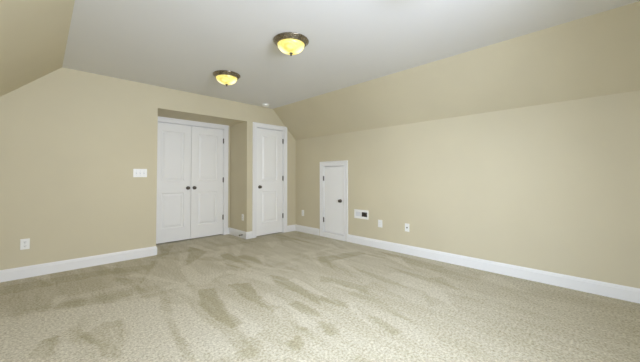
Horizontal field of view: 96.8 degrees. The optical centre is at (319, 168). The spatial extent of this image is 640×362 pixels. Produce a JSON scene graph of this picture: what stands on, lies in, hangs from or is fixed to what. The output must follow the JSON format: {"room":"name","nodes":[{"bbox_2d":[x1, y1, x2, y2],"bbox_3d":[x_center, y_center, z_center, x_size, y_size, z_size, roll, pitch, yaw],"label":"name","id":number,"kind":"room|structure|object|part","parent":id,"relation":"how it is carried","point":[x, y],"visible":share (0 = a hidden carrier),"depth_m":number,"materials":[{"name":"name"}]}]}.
{"room":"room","nodes":[
{"label":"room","id":0,"kind":"room"},
{"bbox_2d":[0,0,74,96],"bbox_3d":[-1.560,-1.016,1.332,0.714,0.534,5.144,1,-2,-44],"label":"wall","id":1,"kind":"structure","parent":0,"point":[33,33],"depth_m":2.30,"materials":[{"name":"beige paint"}]},
{"bbox_2d":[0,67,295,269],"bbox_3d":[-2.047,-0.027,4.500,4.404,2.545,0.100,1,-2,-44],"label":"wall","id":2,"kind":"structure","parent":0,"point":[72,141],"depth_m":3.56,"materials":[{"name":"beige paint"}]},
{"bbox_2d":[20,238,29,249],"bbox_3d":[-3.295,0.840,3.175,0.074,0.118,0.008,1,-2,-44],"label":"wall outlet","id":3,"kind":"object","parent":2,"relation":"attached to","point":[24,243],"visible":1,"depth_m":3.17,"materials":[{"name":"white plastic"}]},
{"bbox_2d":[133,169,146,176],"bbox_3d":[-2.506,0.057,3.965,0.165,0.116,0.016,1,-2,-44],"label":"light switch","id":4,"kind":"object","parent":2,"relation":"attached to","point":[136,172],"visible":1,"depth_m":3.96,"materials":[{"name":"white plastic"}]},
{"bbox_2d":[0,225,294,281],"bbox_3d":[-2.236,1.187,4.653,4.188,0.127,0.666,1,-2,-44],"label":"baseboard","id":5,"kind":"structure","parent":2,"relation":"attached to","point":[11,274],"depth_m":3.51,"materials":[{"name":"white paint"}]},
{"bbox_2d":[156,116,228,243],"bbox_3d":[-2.321,0.197,5.104,1.389,2.130,0.144,1,-2,-44],"label":"door","id":6,"kind":"structure","parent":2,"relation":"in","point":[192,156],"depth_m":5.09,"materials":[{"name":"white paint"}]},
{"bbox_2d":[252,122,286,237],"bbox_3d":[-0.977,0.206,5.511,0.796,2.128,0.144,1,-2,-44],"label":"door","id":7,"kind":"structure","parent":2,"relation":"in","point":[269,142],"depth_m":5.48,"materials":[{"name":"white paint"}]},
{"bbox_2d":[158,110,242,125],"bbox_3d":[-2.107,-0.918,4.921,1.457,0.100,0.550,1,-2,-44],"label":"ceiling","id":8,"kind":"structure","parent":0,"point":[162,113],"depth_m":4.90,"materials":[{"name":"beige paint"}]},
{"bbox_2d":[228,122,243,230],"bbox_3d":[-2.139,0.145,4.929,1.657,2.225,0.650,1,-2,-44],"label":"wall","id":9,"kind":"structure","parent":0,"point":[236,132],"depth_m":5.42,"materials":[{"name":"beige paint"}]},
{"bbox_2d":[0,231,639,361],"bbox_3d":[-0.471,1.200,2.863,4.404,0.001,5.894,1,-2,-44],"label":"floor","id":10,"kind":"structure","parent":0,"point":[293,296],"depth_m":2.36,"materials":[{"name":"beige carpet"}]},
{"bbox_2d":[62,0,639,108],"bbox_3d":[-0.214,-1.302,2.660,3.337,0.100,5.144,1,-2,-44],"label":"ceiling","id":11,"kind":"structure","parent":0,"point":[172,44],"depth_m":2.68,"materials":[{"name":"white paint"}]},
{"bbox_2d":[213,70,239,85],"bbox_3d":[-1.211,-1.146,3.692,0.344,0.152,0.344,1,-2,-44],"label":"ceiling light","id":12,"kind":"object","parent":11,"relation":"attached to","point":[225,77],"visible":1,"depth_m":3.60,"materials":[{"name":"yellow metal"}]},
{"bbox_3d":[-1.211,-1.140,3.692,0.262,0.084,0.262,1,-2,-44],"label":"lamp shade","id":13,"kind":"part","parent":12,"relation":"part of","materials":[{"name":"yellow glass"}]},
{"bbox_2d":[273,32,308,55],"bbox_3d":[-0.281,-1.173,2.764,0.344,0.152,0.344,1,-2,-44],"label":"ceiling light","id":14,"kind":"object","parent":11,"relation":"attached to","point":[289,43],"visible":1,"depth_m":2.67,"materials":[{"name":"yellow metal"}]},
{"bbox_3d":[-0.281,-1.167,2.764,0.262,0.084,0.262,1,-2,-44],"label":"lamp shade","id":15,"kind":"part","parent":14,"relation":"part of","materials":[{"name":"yellow glass"}]},
{"bbox_2d":[273,1,639,139],"bbox_3d":[1.133,-0.939,3.970,0.713,0.563,5.144,1,-2,-44],"label":"sloped ceiling","id":16,"kind":"structure","parent":0,"point":[595,55],"depth_m":3.05,"materials":[{"name":"beige paint"}]},
{"bbox_2d":[296,90,639,288],"bbox_3d":[1.327,0.287,4.125,0.100,1.882,5.144,1,-2,-44],"label":"wall","id":17,"kind":"structure","parent":0,"point":[551,187],"depth_m":3.23,"materials":[{"name":"beige paint"}]},
{"bbox_2d":[320,160,347,241],"bbox_3d":[0.266,0.558,5.172,0.140,1.399,0.684,1,-2,-44],"label":"door","id":18,"kind":"structure","parent":17,"relation":"in","point":[333,174],"depth_m":5.15,"materials":[{"name":"white paint"}]},
{"bbox_2d":[354,209,368,219],"bbox_3d":[0.681,0.749,4.691,0.014,0.146,0.284,1,-2,-44],"label":"media box","id":19,"kind":"object","parent":17,"relation":"attached to","point":[361,214],"visible":1,"depth_m":4.68,"materials":[{"name":"white plastic"}]},
{"bbox_2d":[405,223,408,231],"bbox_3d":[1.254,0.847,4.102,0.018,0.116,0.070,1,-2,-44],"label":"wall jack","id":20,"kind":"object","parent":17,"relation":"attached to","point":[406,224],"visible":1,"depth_m":4.10,"materials":[{"name":"white plastic"}]},
{"bbox_2d":[295,224,639,303],"bbox_3d":[1.252,1.165,4.098,0.016,0.127,5.044,1,-2,-44],"label":"baseboard","id":21,"kind":"structure","parent":17,"relation":"attached to","point":[626,293],"depth_m":3.19,"materials":[{"name":"white paint"}]}
]}

